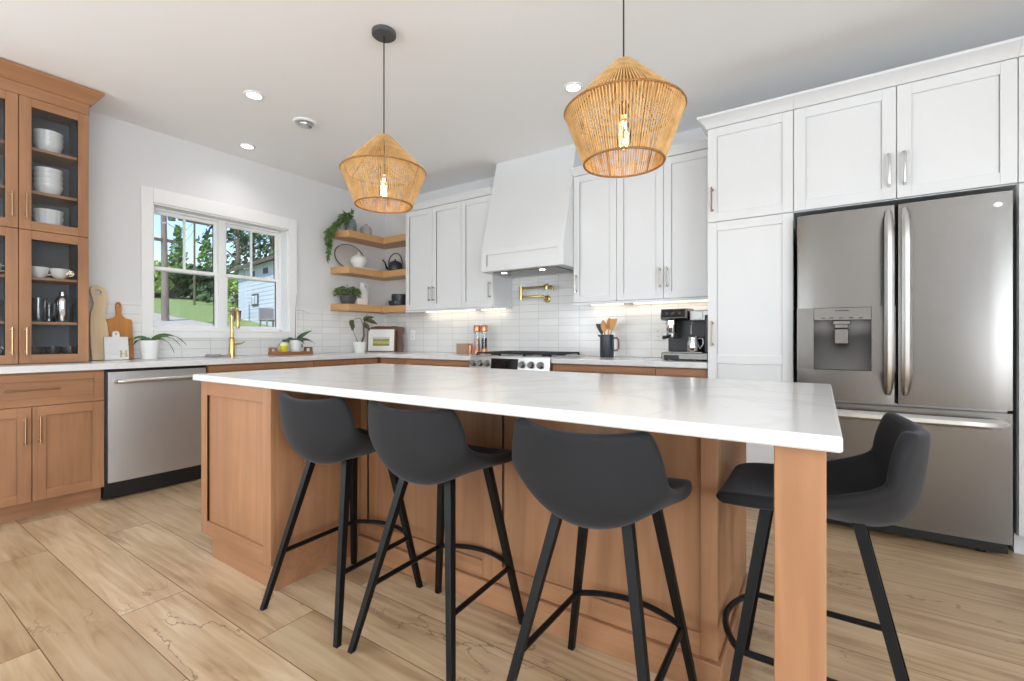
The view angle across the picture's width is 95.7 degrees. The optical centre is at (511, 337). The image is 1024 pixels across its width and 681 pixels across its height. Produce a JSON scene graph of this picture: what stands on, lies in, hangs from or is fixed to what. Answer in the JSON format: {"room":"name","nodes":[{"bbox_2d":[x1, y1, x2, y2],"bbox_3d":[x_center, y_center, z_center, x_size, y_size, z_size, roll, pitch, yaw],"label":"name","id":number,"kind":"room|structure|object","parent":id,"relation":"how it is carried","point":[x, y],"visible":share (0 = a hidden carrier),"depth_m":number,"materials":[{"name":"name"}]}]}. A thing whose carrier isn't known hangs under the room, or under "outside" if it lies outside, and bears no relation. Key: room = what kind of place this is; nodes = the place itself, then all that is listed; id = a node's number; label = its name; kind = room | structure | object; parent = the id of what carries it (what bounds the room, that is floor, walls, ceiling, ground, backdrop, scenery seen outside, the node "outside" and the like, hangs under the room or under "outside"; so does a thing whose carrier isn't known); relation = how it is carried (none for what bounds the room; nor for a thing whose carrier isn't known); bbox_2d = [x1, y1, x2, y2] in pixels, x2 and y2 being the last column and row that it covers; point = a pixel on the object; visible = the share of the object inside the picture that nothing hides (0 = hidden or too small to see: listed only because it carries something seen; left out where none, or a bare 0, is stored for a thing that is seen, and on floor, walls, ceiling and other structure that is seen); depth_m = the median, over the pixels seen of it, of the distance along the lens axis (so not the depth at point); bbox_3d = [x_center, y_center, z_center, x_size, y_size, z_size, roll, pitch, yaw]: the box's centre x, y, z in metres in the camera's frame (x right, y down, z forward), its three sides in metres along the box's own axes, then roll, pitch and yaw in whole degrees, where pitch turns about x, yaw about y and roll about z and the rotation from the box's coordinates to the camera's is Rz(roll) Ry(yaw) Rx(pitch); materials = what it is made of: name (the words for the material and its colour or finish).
{"room":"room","nodes":[
{"label":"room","id":0,"kind":"room"},
{"bbox_2d":[89,111,384,359],"bbox_3d":[-4.048,-0.308,2.388,0.231,2.810,8.500,0,0,34],"label":"wall","id":1,"kind":"structure","parent":0,"point":[124,156],"depth_m":4.19,"materials":[{"name":"white paint"}]},
{"bbox_2d":[141,185,296,337],"bbox_3d":[-2.715,-0.616,4.361,0.240,1.235,1.337,0,0,34],"label":"window","id":2,"kind":"structure","parent":1,"relation":"in","point":[284,230],"depth_m":4.35,"materials":[{"name":"white paint"}]},
{"bbox_2d":[330,304,415,313],"bbox_3d":[-1.518,-0.340,5.333,0.732,0.074,0.790,0,0,34],"label":"corner shelf","id":3,"kind":"object","parent":1,"relation":"attached to","point":[360,308],"visible":0.84,"depth_m":5.34,"materials":[{"name":"brown wood"}]},
{"bbox_2d":[333,285,361,303],"bbox_3d":[-1.854,-0.485,5.227,0.299,0.215,0.324,0,0,34],"label":"potted herb","id":4,"kind":"object","parent":3,"relation":"on","point":[350,298],"visible":0.99,"depth_m":5.17,"materials":[{"name":"green plant"}]},
{"bbox_2d":[356,282,368,304],"bbox_3d":[-1.756,-0.513,5.448,0.150,0.270,0.156,0,0,34],"label":"ceramic bottle","id":5,"kind":"object","parent":3,"relation":"on","point":[365,293],"visible":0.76,"depth_m":5.41,"materials":[{"name":"white ceramic"}]},
{"bbox_2d":[340,295,355,303],"bbox_3d":[-1.852,-0.427,5.232,0.176,0.098,0.176,0,0,34],"label":"pot","id":6,"kind":"object","parent":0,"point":[345,299],"depth_m":5.17,"materials":[{"name":"grey ceramic"}]},
{"bbox_2d":[0,0,1023,201],"bbox_3d":[-0.820,-1.773,0.235,7.950,0.120,8.800,0,0,34],"label":"ceiling","id":7,"kind":"structure","parent":0,"point":[472,86],"depth_m":2.80,"materials":[{"name":"white paint"}]},
{"bbox_2d":[243,90,264,99],"bbox_3d":[-1.820,-1.709,3.268,0.132,0.008,0.132,0,0,34],"label":"recessed light","id":8,"kind":"object","parent":7,"relation":"in","point":[254,95],"visible":1,"depth_m":3.26,"materials":[{"name":"white paint"}]},
{"bbox_2d":[293,117,316,128],"bbox_3d":[-1.643,-1.693,3.677,0.170,0.038,0.170,0,0,34],"label":"ceiling vent","id":9,"kind":"object","parent":7,"relation":"in","point":[306,123],"visible":1,"depth_m":3.65,"materials":[{"name":"white metal"}]},
{"bbox_2d":[339,24,426,213],"bbox_3d":[-0.717,-1.224,2.595,0.469,0.975,0.469,0,0,34],"label":"pendant lamp","id":10,"kind":"object","parent":7,"relation":"hanging from","point":[382,144],"visible":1,"depth_m":2.51,"materials":[{"name":"beige wicker"}]},
{"bbox_2d":[564,82,582,92],"bbox_3d":[0.420,-1.709,3.165,0.132,0.008,0.132,0,0,34],"label":"recessed light","id":11,"kind":"object","parent":7,"relation":"in","point":[572,87],"visible":1,"depth_m":3.16,"materials":[{"name":"white paint"}]},
{"bbox_2d":[564,0,686,177],"bbox_3d":[0.439,-1.198,1.824,0.469,1.029,0.469,0,0,34],"label":"pendant lamp","id":12,"kind":"object","parent":7,"relation":"hanging from","point":[618,75],"visible":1,"depth_m":1.71,"materials":[{"name":"beige wicker"}]},
{"bbox_2d":[0,478,1023,680],"bbox_3d":[-0.820,1.157,0.235,7.950,0.120,8.800,0,0,34],"label":"floor","id":13,"kind":"structure","parent":0,"point":[129,587],"depth_m":1.81,"materials":[{"name":"brown wood"}]},
{"bbox_2d":[0,370,103,522],"bbox_3d":[-3.134,0.654,2.953,0.645,0.885,0.680,0,0,34],"label":"base cabinet","id":14,"kind":"object","parent":13,"relation":"on","point":[52,423],"visible":1,"depth_m":2.87,"materials":[{"name":"brown wood"}]},
{"bbox_2d":[101,365,205,499],"bbox_3d":[-2.752,0.650,3.483,0.652,0.870,0.616,0,0,34],"label":"dishwasher","id":15,"kind":"object","parent":13,"relation":"on","point":[152,415],"visible":0.67,"depth_m":3.29,"materials":[{"name":"silver metal"}]},
{"bbox_2d":[206,360,312,372],"bbox_3d":[-2.349,0.654,4.130,0.645,0.885,0.897,0,0,34],"label":"base cabinet","id":16,"kind":"object","parent":13,"relation":"on","point":[218,368],"visible":0.11,"depth_m":3.91,"materials":[{"name":"brown wood"}]},
{"bbox_2d":[312,358,354,366],"bbox_3d":[-1.970,0.654,4.699,0.645,0.885,0.471,0,0,34],"label":"base cabinet","id":17,"kind":"object","parent":13,"relation":"on","point":[331,362],"visible":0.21,"depth_m":4.53,"materials":[{"name":"brown wood"}]},
{"bbox_2d":[259,392,422,648],"bbox_3d":[-0.694,0.659,1.966,0.464,0.875,0.496,0,0,30],"label":"bar stool","id":18,"kind":"object","parent":13,"relation":"on","point":[323,431],"visible":0.78,"depth_m":1.78,"materials":[{"name":"grey fabric"}]},
{"bbox_2d":[354,357,406,364],"bbox_3d":[-1.430,0.654,5.174,1.017,0.885,0.918,0,0,34],"label":"base cabinet","id":19,"kind":"object","parent":13,"relation":"on","point":[358,361],"visible":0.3,"depth_m":4.87,"materials":[{"name":"brown wood"}]},
{"bbox_2d":[0,352,484,373],"bbox_3d":[-1.820,0.189,3.815,1.891,0.040,3.628,0,0,34],"label":"countertop","id":20,"kind":"structure","parent":19,"relation":"on","point":[182,361],"depth_m":3.61,"materials":[{"name":"white stone"}]},
{"bbox_2d":[0,58,104,363],"bbox_3d":[-3.226,-0.771,3.037,0.414,1.873,0.756,0,0,34],"label":"display cabinet","id":21,"kind":"object","parent":20,"relation":"on","point":[30,98],"visible":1,"depth_m":3.10,"materials":[{"name":"brown wood"}]},
{"bbox_2d":[0,139,76,169],"bbox_3d":[-3.285,-1.234,3.041,0.294,0.018,0.623,0,0,34],"label":"shelf","id":22,"kind":"object","parent":21,"relation":"attached to","point":[40,157],"depth_m":3.18,"materials":[{"name":"brown wood"}]},
{"bbox_2d":[0,184,76,208],"bbox_3d":[-3.285,-0.951,3.041,0.294,0.018,0.623,0,0,34],"label":"shelf","id":23,"kind":"object","parent":21,"relation":"attached to","point":[39,199],"depth_m":3.18,"materials":[{"name":"brown wood"}]},
{"bbox_2d":[0,274,76,285],"bbox_3d":[-3.285,-0.390,3.041,0.294,0.018,0.623,0,0,34],"label":"shelf","id":24,"kind":"object","parent":21,"relation":"attached to","point":[36,281],"depth_m":3.17,"materials":[{"name":"brown wood"}]},
{"bbox_2d":[0,321,76,325],"bbox_3d":[-3.285,-0.097,3.041,0.294,0.018,0.623,0,0,34],"label":"shelf","id":25,"kind":"object","parent":21,"relation":"attached to","point":[2,323],"depth_m":3.14,"materials":[{"name":"brown wood"}]},
{"bbox_2d":[32,266,50,276],"bbox_3d":[-3.160,-0.435,3.101,0.112,0.072,0.102,0,0,-17],"label":"teacup","id":26,"kind":"object","parent":21,"relation":"on","point":[37,271],"visible":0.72,"depth_m":3.08,"materials":[{"name":"white ceramic"}]},
{"bbox_2d":[32,297,54,321],"bbox_3d":[-3.147,-0.186,3.104,0.119,0.160,0.083,0,0,-30],"label":"beer mug","id":27,"kind":"object","parent":21,"relation":"on","point":[45,319],"visible":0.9,"depth_m":3.10,"materials":[{"name":"clear glass"}]},
{"bbox_2d":[33,182,62,194],"bbox_3d":[-3.165,-1.000,3.163,0.148,0.078,0.148,0,0,34],"label":"bowl","id":28,"kind":"object","parent":21,"relation":"on","point":[49,188],"visible":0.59,"depth_m":3.12,"materials":[{"name":"white ceramic"}]},
{"bbox_2d":[33,177,62,186],"bbox_3d":[-3.165,-1.035,3.163,0.148,0.078,0.148,0,0,34],"label":"bowl","id":29,"kind":"object","parent":28,"relation":"on","point":[35,179],"visible":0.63,"depth_m":3.11,"materials":[{"name":"white ceramic"}]},
{"bbox_2d":[33,171,62,180],"bbox_3d":[-3.165,-1.071,3.163,0.148,0.078,0.148,0,0,34],"label":"bowl","id":30,"kind":"object","parent":29,"relation":"on","point":[36,173],"visible":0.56,"depth_m":3.11,"materials":[{"name":"white ceramic"}]},
{"bbox_2d":[33,166,62,175],"bbox_3d":[-3.165,-1.106,3.163,0.148,0.078,0.148,0,0,34],"label":"bowl","id":31,"kind":"object","parent":30,"relation":"on","point":[35,168],"visible":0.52,"depth_m":3.11,"materials":[{"name":"white ceramic"}]},
{"bbox_2d":[33,138,63,153],"bbox_3d":[-3.165,-1.286,3.163,0.152,0.085,0.152,0,0,34],"label":"bowl","id":32,"kind":"object","parent":21,"relation":"on","point":[44,144],"visible":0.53,"depth_m":3.12,"materials":[{"name":"white ceramic"}]},
{"bbox_2d":[33,133,63,144],"bbox_3d":[-3.165,-1.320,3.163,0.152,0.085,0.152,0,0,34],"label":"bowl","id":33,"kind":"object","parent":32,"relation":"on","point":[36,135],"visible":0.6,"depth_m":3.11,"materials":[{"name":"white ceramic"}]},
{"bbox_2d":[33,128,63,139],"bbox_3d":[-3.165,-1.354,3.163,0.152,0.085,0.152,0,0,34],"label":"bowl","id":34,"kind":"object","parent":33,"relation":"on","point":[35,130],"visible":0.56,"depth_m":3.11,"materials":[{"name":"white ceramic"}]},
{"bbox_2d":[34,221,63,225],"bbox_3d":[-3.166,-0.747,3.163,0.154,0.066,0.155,0,0,34],"label":"ribbed bowl","id":35,"kind":"object","parent":21,"relation":"in","point":[34,221],"visible":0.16,"depth_m":3.11,"materials":[{"name":"white ceramic"}]},
{"bbox_2d":[32,214,63,224],"bbox_3d":[-3.166,-0.789,3.163,0.154,0.066,0.155,0,0,34],"label":"ribbed bowl","id":36,"kind":"object","parent":35,"relation":"on","point":[36,217],"visible":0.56,"depth_m":3.11,"materials":[{"name":"white ceramic"}]},
{"bbox_2d":[32,208,63,217],"bbox_3d":[-3.166,-0.833,3.163,0.154,0.066,0.155,0,0,34],"label":"ribbed bowl","id":37,"kind":"object","parent":36,"relation":"on","point":[43,211],"visible":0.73,"depth_m":3.11,"materials":[{"name":"white ceramic"}]},
{"bbox_2d":[54,291,70,321],"bbox_3d":[-3.097,-0.214,3.193,0.084,0.215,0.084,0,0,34],"label":"cocktail shaker","id":38,"kind":"object","parent":21,"relation":"on","point":[62,302],"visible":0.89,"depth_m":3.17,"materials":[{"name":"silver metal"}]},
{"bbox_2d":[50,268,74,278],"bbox_3d":[-3.104,-0.435,3.186,0.112,0.072,0.102,0,0,-17],"label":"teacup","id":39,"kind":"object","parent":21,"relation":"on","point":[59,273],"visible":0.8,"depth_m":3.16,"materials":[{"name":"white ceramic"}]},
{"bbox_2d":[89,285,108,360],"bbox_3d":[-3.093,-0.113,3.468,0.105,0.562,0.109,0,0,34],"label":"cutting board","id":40,"kind":"object","parent":20,"relation":"on","point":[98,329],"visible":0.98,"depth_m":3.45,"materials":[{"name":"brown wood"}]},
{"bbox_2d":[103,331,128,359],"bbox_3d":[-2.996,0.058,3.506,0.046,0.219,0.146,0,0,34],"label":"marble board","id":41,"kind":"object","parent":20,"relation":"on","point":[116,347],"visible":1,"depth_m":3.50,"materials":[{"name":"white stone"}]},
{"bbox_2d":[106,302,133,358],"bbox_3d":[-3.037,-0.056,3.586,0.091,0.448,0.160,0,0,34],"label":"cutting board","id":42,"kind":"object","parent":20,"relation":"on","point":[119,323],"visible":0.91,"depth_m":3.60,"materials":[{"name":"brown wood"}]},
{"bbox_2d":[128,333,185,358],"bbox_3d":[-2.854,0.066,3.715,0.417,0.204,0.197,0,0,-43],"label":"potted orchid","id":43,"kind":"object","parent":20,"relation":"on","point":[149,348],"visible":1,"depth_m":3.63,"materials":[{"name":"white ceramic"}]},
{"bbox_2d":[229,306,244,355],"bbox_3d":[-2.508,-0.059,4.192,0.125,0.453,0.213,0,0,-18],"label":"kitchen faucet","id":44,"kind":"object","parent":20,"relation":"on","point":[232,343],"visible":1,"depth_m":4.21,"materials":[{"name":"gold metal"}]},
{"bbox_2d":[268,347,312,354],"bbox_3d":[-2.199,0.131,4.613,0.160,0.074,0.379,0,0,34],"label":"wooden tray","id":45,"kind":"object","parent":20,"relation":"on","point":[305,352],"visible":0.98,"depth_m":4.53,"materials":[{"name":"brown wood"}]},
{"bbox_2d":[277,294,312,351],"bbox_3d":[-2.162,-0.140,4.657,0.359,0.595,0.199,0,0,-26],"label":"potted orchid","id":46,"kind":"object","parent":45,"relation":"on","point":[295,344],"visible":0.88,"depth_m":4.63,"materials":[{"name":"white ceramic"}]},
{"bbox_2d":[349,314,376,352],"bbox_3d":[-1.695,-0.054,5.215,0.150,0.446,0.348,0,0,34],"label":"potted plant","id":47,"kind":"object","parent":20,"relation":"on","point":[359,347],"visible":1,"depth_m":5.17,"materials":[{"name":"green plant"}]},
{"bbox_2d":[367,328,395,351],"bbox_3d":[-1.555,0.028,5.510,0.336,0.284,0.050,0,0,0],"label":"framed picture","id":48,"kind":"object","parent":20,"relation":"on","point":[378,339],"visible":0.87,"depth_m":5.51,"materials":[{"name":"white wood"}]},
{"bbox_2d":[373,337,389,345],"bbox_3d":[-1.555,0.042,5.505,0.196,0.105,0.002,0,-7,0],"label":"print","id":49,"kind":"object","parent":48,"relation":"attached to","point":[377,341],"depth_m":5.50},
{"bbox_2d":[371,326,403,351],"bbox_3d":[-1.503,0.015,5.573,0.406,0.312,0.060,0,0,0],"label":"board","id":50,"kind":"object","parent":20,"relation":"on","point":[399,346],"visible":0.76,"depth_m":5.57,"materials":[{"name":"brown wood"}]},
{"bbox_2d":[474,325,480,353],"bbox_3d":[-0.362,0.018,4.797,0.074,0.300,0.074,0,0,34],"label":"grinder","id":51,"kind":"object","parent":20,"relation":"on","point":[477,328],"visible":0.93,"depth_m":4.77,"materials":[{"name":"orange metal"}]},
{"bbox_2d":[481,325,487,351],"bbox_3d":[-0.285,0.018,4.770,0.074,0.300,0.074,0,0,34],"label":"grinder","id":52,"kind":"object","parent":20,"relation":"on","point":[484,328],"visible":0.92,"depth_m":4.75,"materials":[{"name":"orange metal"}]},
{"bbox_2d":[347,401,523,680],"bbox_3d":[-0.248,0.659,1.707,0.464,0.875,0.496,0,0,31],"label":"bar stool","id":53,"kind":"object","parent":13,"relation":"on","point":[424,447],"visible":0.94,"depth_m":1.53,"materials":[{"name":"black metal"}]},
{"bbox_2d":[406,358,469,366],"bbox_3d":[-0.570,0.654,4.765,0.868,0.885,0.645,0,0,34],"label":"base cabinet","id":54,"kind":"object","parent":13,"relation":"on","point":[409,361],"visible":0.1,"depth_m":4.52,"materials":[{"name":"brown wood"}]},
{"bbox_2d":[201,381,825,680],"bbox_3d":[-0.166,0.655,2.084,2.607,0.883,1.138,0,0,34],"label":"kitchen island","id":55,"kind":"object","parent":13,"relation":"on","point":[251,475],"visible":0.47,"depth_m":1.80,"materials":[{"name":"brown wood"}]},
{"bbox_2d":[193,363,842,452],"bbox_3d":[-0.169,0.198,2.079,2.656,0.030,1.184,0,0,34],"label":"island countertop","id":56,"kind":"structure","parent":55,"relation":"on","point":[774,413],"depth_m":1.44,"materials":[{"name":"white stone"}]},
{"bbox_2d":[470,351,583,370],"bbox_3d":[0.131,0.599,4.277,0.836,0.936,0.694,0,0,34],"label":"range","id":57,"kind":"object","parent":13,"relation":"on","point":[516,360],"visible":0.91,"depth_m":4.05,"materials":[{"name":"silver metal"}]},
{"bbox_2d":[471,354,583,358],"bbox_3d":[0.145,0.166,4.299,0.836,0.011,0.642,0,0,34],"label":"cooktop","id":58,"kind":"object","parent":57,"relation":"in","point":[487,356],"depth_m":4.08,"materials":[{"name":"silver metal"}]},
{"bbox_2d":[506,418,696,680],"bbox_3d":[0.271,0.659,1.346,0.464,0.875,0.496,0,0,33],"label":"bar stool","id":59,"kind":"object","parent":13,"relation":"on","point":[586,481],"visible":1,"depth_m":1.17,"materials":[{"name":"black metal"}]},
{"bbox_2d":[552,363,655,375],"bbox_3d":[0.844,0.654,3.822,0.849,0.885,0.645,0,0,34],"label":"base cabinet","id":60,"kind":"object","parent":13,"relation":"on","point":[581,368],"visible":0.1,"depth_m":3.56,"materials":[{"name":"brown wood"}]},
{"bbox_2d":[551,356,707,368],"bbox_3d":[0.999,0.189,3.733,1.203,0.040,0.638,0,0,34],"label":"countertop","id":61,"kind":"structure","parent":60,"relation":"on","point":[589,360],"depth_m":3.48,"materials":[{"name":"white stone"}]},
{"bbox_2d":[598,335,619,357],"bbox_3d":[0.827,0.070,3.999,0.120,0.196,0.177,0,0,-27],"label":"jug","id":62,"kind":"object","parent":61,"relation":"on","point":[607,350],"visible":0.91,"depth_m":3.96,"materials":[{"name":"metal"}]},
{"bbox_2d":[661,308,707,360],"bbox_3d":[1.327,-0.028,3.505,0.335,0.392,0.407,0,0,34],"label":"espresso machine","id":63,"kind":"object","parent":61,"relation":"on","point":[681,324],"visible":0.86,"depth_m":3.49,"materials":[{"name":"black plastic"}]},
{"bbox_2d":[687,337,703,351],"bbox_3d":[1.362,0.049,3.448,0.115,0.112,0.096,0,0,14],"label":"milk jug","id":64,"kind":"object","parent":63,"relation":"on","point":[693,344],"visible":1,"depth_m":3.41,"materials":[{"name":"silver metal"}]},
{"bbox_2d":[656,367,707,377],"bbox_3d":[1.345,0.654,3.488,0.356,0.885,0.645,0,0,34],"label":"base cabinet","id":65,"kind":"object","parent":13,"relation":"on","point":[660,371],"visible":0.15,"depth_m":3.25,"materials":[{"name":"brown wood"}]},
{"bbox_2d":[697,94,796,463],"bbox_3d":[1.664,-0.189,3.245,0.551,2.572,0.710,0,0,34],"label":"tall cabinet","id":66,"kind":"object","parent":13,"relation":"on","point":[752,228],"visible":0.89,"depth_m":2.98,"materials":[{"name":"white paint"}]},
{"bbox_2d":[716,412,930,680],"bbox_3d":[0.881,0.659,1.341,0.496,0.875,0.464,0,0,34],"label":"bar stool","id":67,"kind":"object","parent":13,"relation":"on","point":[881,486],"visible":0.9,"depth_m":1.28,"materials":[{"name":"black metal"}]},
{"bbox_2d":[797,190,1012,553],"bbox_3d":[2.252,0.187,2.775,0.904,1.820,0.806,0,0,34],"label":"refrigerator","id":68,"kind":"object","parent":13,"relation":"on","point":[905,310],"visible":0.81,"depth_m":2.42,"materials":[{"name":"silver metal"}]},
{"bbox_2d":[1007,36,1023,553],"bbox_3d":[2.909,-0.189,2.415,0.522,2.572,0.710,0,0,34],"label":"panel","id":69,"kind":"object","parent":13,"relation":"on","point":[1018,190],"visible":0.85,"depth_m":2.31,"materials":[{"name":"white paint"}]},
{"bbox_2d":[385,127,707,357],"bbox_3d":[1.576,-0.308,3.829,7.950,2.810,0.161,0,0,34],"label":"wall","id":70,"kind":"structure","parent":0,"point":[531,324],"depth_m":4.63,"materials":[{"name":"white tile"}]},
{"bbox_2d":[330,266,405,280],"bbox_3d":[-1.518,-0.754,5.333,0.732,0.074,0.790,0,0,34],"label":"corner shelf","id":71,"kind":"object","parent":70,"relation":"attached to","point":[400,274],"visible":0.84,"depth_m":5.34,"materials":[{"name":"brown wood"}]},
{"bbox_2d":[334,244,362,266],"bbox_3d":[-1.884,-0.941,5.379,0.057,0.294,0.409,0,0,31],"label":"oval platter","id":72,"kind":"object","parent":71,"relation":"on","point":[343,253],"visible":0.68,"depth_m":5.33,"materials":[{"name":"white ceramic"}]},
{"bbox_2d":[382,253,402,270],"bbox_3d":[-1.439,-0.906,5.573,0.259,0.229,0.168,0,0,-7],"label":"tea kettle","id":73,"kind":"object","parent":71,"relation":"on","point":[394,265],"visible":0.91,"depth_m":5.51,"materials":[{"name":"metal"}]},
{"bbox_3d":[-1.727,-0.803,5.419,0.120,0.022,0.320,0,0,34],"label":"book","id":74,"kind":"object","parent":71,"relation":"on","visible":0},
{"bbox_2d":[350,252,366,266],"bbox_3d":[-1.771,-0.902,5.353,0.188,0.175,0.187,0,0,34],"label":"lidded jar","id":75,"kind":"object","parent":74,"relation":"on","point":[358,259],"visible":0.93,"depth_m":5.29,"materials":[{"name":"white ceramic"}]},
{"bbox_2d":[334,230,405,248],"bbox_3d":[-1.518,-1.155,5.333,0.732,0.075,0.790,0,0,34],"label":"corner shelf","id":76,"kind":"object","parent":70,"relation":"attached to","point":[396,241],"visible":0.74,"depth_m":5.38,"materials":[{"name":"brown wood"}]},
{"bbox_2d":[323,208,356,262],"bbox_3d":[-1.915,-1.152,5.188,0.203,0.666,0.403,0,0,38],"label":"trailing plant","id":77,"kind":"object","parent":76,"relation":"on","point":[347,219],"visible":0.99,"depth_m":5.13,"materials":[{"name":"green plant"}]},
{"bbox_2d":[405,194,474,312],"bbox_3d":[-0.769,-0.871,5.073,0.803,1.179,0.391,0,0,34],"label":"upper cabinet","id":78,"kind":"object","parent":70,"relation":"attached to","point":[433,227],"visible":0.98,"depth_m":4.92,"materials":[{"name":"white paint"}]},
{"bbox_2d":[458,187,511,309],"bbox_3d":[-0.270,-0.871,4.740,0.397,1.179,0.391,0,0,34],"label":"upper cabinet","id":79,"kind":"object","parent":70,"relation":"attached to","point":[479,290],"visible":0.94,"depth_m":4.64,"materials":[{"name":"white paint"}]},
{"bbox_2d":[481,144,582,277],"bbox_3d":[0.214,-1.158,4.327,0.864,1.108,0.520,0,0,34],"label":"range hood","id":80,"kind":"object","parent":70,"relation":"attached to","point":[529,232],"visible":0.94,"depth_m":4.16,"materials":[{"name":"white paint"}]},
{"bbox_2d":[519,283,553,302],"bbox_3d":[0.243,-0.433,4.544,0.391,0.176,0.130,0,0,34],"label":"pot filler","id":81,"kind":"object","parent":70,"relation":"attached to","point":[547,298],"visible":1,"depth_m":4.54,"materials":[{"name":"gold metal"}]},
{"bbox_2d":[571,158,628,305],"bbox_3d":[0.780,-0.871,4.040,0.392,1.179,0.391,0,0,34],"label":"upper cabinet","id":82,"kind":"object","parent":70,"relation":"attached to","point":[595,197],"visible":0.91,"depth_m":3.92,"materials":[{"name":"white paint"}]},
{"bbox_2d":[615,137,707,303],"bbox_3d":[1.259,-0.871,3.721,0.758,1.179,0.391,0,0,34],"label":"upper cabinet","id":83,"kind":"object","parent":70,"relation":"attached to","point":[662,213],"visible":0.74,"depth_m":3.58,"materials":[{"name":"white paint"}]},
{"bbox_2d":[793,36,1021,225],"bbox_3d":[2.293,-1.123,2.826,0.958,0.704,0.710,0,0,34],"label":"upper cabinet","id":84,"kind":"object","parent":70,"relation":"attached to","point":[946,126],"visible":1,"depth_m":2.54,"materials":[{"name":"white paint"}]},
{"label":"outside","id":85,"kind":"structure","parent":0,"visible":0},
{"bbox_2d":[154,313,212,325],"bbox_3d":[-18.910,-0.716,9.291,8.200,0.902,22.500,0,0,34],"label":"ground","id":86,"kind":"structure","parent":85,"point":[173,320],"depth_m":17.16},
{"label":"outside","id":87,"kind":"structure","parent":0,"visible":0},
{"bbox_2d":[154,296,271,326],"bbox_3d":[-25.595,-3.238,42.892,75.000,8.349,85.000,0,0,34],"label":"ground","id":88,"kind":"structure","parent":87,"point":[181,307],"depth_m":26.91,"materials":[{"name":"green plant"}]},
{"bbox_2d":[154,215,175,320],"bbox_3d":[-12.855,-4.279,16.612,0.445,8.004,1.400,0,0,34],"label":"utility pole","id":89,"kind":"object","parent":88,"relation":"on","point":[164,247],"visible":0.34,"depth_m":16.91,"materials":[{"name":"brown wood"}]},
{"bbox_2d":[154,260,176,297],"bbox_3d":[-29.355,-4.879,38.102,3.232,3.408,2.600,0,0,34],"label":"tree","id":90,"kind":"object","parent":88,"relation":"on","point":[157,274],"visible":0.33,"depth_m":37.72,"materials":[{"name":"green plant"}]},
{"bbox_2d":[156,260,196,297],"bbox_3d":[-29.307,-4.818,40.073,3.941,3.756,4.576,0,0,-7],"label":"tree","id":91,"kind":"object","parent":88,"relation":"on","point":[178,278],"visible":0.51,"depth_m":39.81,"materials":[{"name":"green plant"}]},
{"bbox_2d":[168,225,188,262],"bbox_3d":[-37.474,-8.726,52.090,3.073,7.896,2.894,0,0,34],"label":"tree","id":92,"kind":"object","parent":88,"relation":"on","point":[176,254],"visible":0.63,"depth_m":51.78,"materials":[{"name":"green plant"}]},
{"bbox_2d":[175,277,204,298],"bbox_3d":[-28.763,-4.908,41.868,4.674,3.480,4.273,0,0,34],"label":"tree","id":93,"kind":"object","parent":88,"relation":"on","point":[199,280],"visible":0.09,"depth_m":40.84,"materials":[{"name":"green plant"}]},
{"bbox_2d":[178,219,209,304],"bbox_3d":[-22.621,-5.762,33.002,0.170,7.200,2.000,0,0,34],"label":"utility pole","id":94,"kind":"object","parent":88,"relation":"on","point":[194,223],"visible":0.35,"depth_m":32.95,"materials":[{"name":"brown wood"}]},
{"bbox_2d":[186,263,212,301],"bbox_3d":[-26.225,-4.505,40.042,3.614,3.681,3.724,0,0,-8],"label":"tree","id":95,"kind":"object","parent":88,"relation":"on","point":[207,279],"visible":0.28,"depth_m":39.19,"materials":[{"name":"green plant"}]},
{"bbox_2d":[196,235,211,268],"bbox_3d":[-31.769,-7.368,48.053,2.707,6.728,2.632,0,0,34],"label":"tree","id":96,"kind":"object","parent":88,"relation":"on","point":[205,246],"visible":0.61,"depth_m":47.75,"materials":[{"name":"green plant"}]},
{"bbox_2d":[228,278,238,310],"bbox_3d":[-17.959,-2.835,29.767,2.259,2.504,1.978,0,0,-18],"label":"tree","id":97,"kind":"object","parent":88,"relation":"on","point":[234,283],"visible":0.33,"depth_m":29.55,"materials":[{"name":"green plant"}]},
{"bbox_2d":[196,225,273,304],"bbox_3d":[-21.752,-6.626,36.261,4.071,8.605,4.761,0,0,34],"label":"tree","id":98,"kind":"object","parent":88,"relation":"on","point":[234,263],"visible":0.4,"depth_m":36.02,"materials":[{"name":"green plant"}]},
{"bbox_2d":[226,230,273,274],"bbox_3d":[-21.625,-7.590,39.219,5.075,10.071,5.754,0,0,-20],"label":"tree","id":99,"kind":"object","parent":88,"relation":"on","point":[243,237],"visible":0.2,"depth_m":38.21,"materials":[{"name":"green plant"}]},
{"bbox_2d":[228,255,274,326],"bbox_3d":[-9.071,-2.518,22.644,9.897,4.190,5.730,0,0,43],"label":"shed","id":100,"kind":"object","parent":88,"relation":"on","point":[253,295],"visible":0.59,"depth_m":22.12,"materials":[{"name":"grey"}]},
{"bbox_2d":[242,232,273,258],"bbox_3d":[-19.455,-6.481,36.960,4.618,8.582,4.070,0,0,34],"label":"tree","id":101,"kind":"object","parent":88,"relation":"on","point":[271,237],"visible":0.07,"depth_m":36.88,"materials":[{"name":"green plant"}]},
{"bbox_2d":[259,307,274,326],"bbox_3d":[-9.629,-0.716,18.415,0.604,0.970,0.600,0,0,34],"label":"garden chair","id":102,"kind":"object","parent":88,"relation":"on","point":[265,314],"visible":0.73,"depth_m":18.46,"materials":[{"name":"grey plastic"}]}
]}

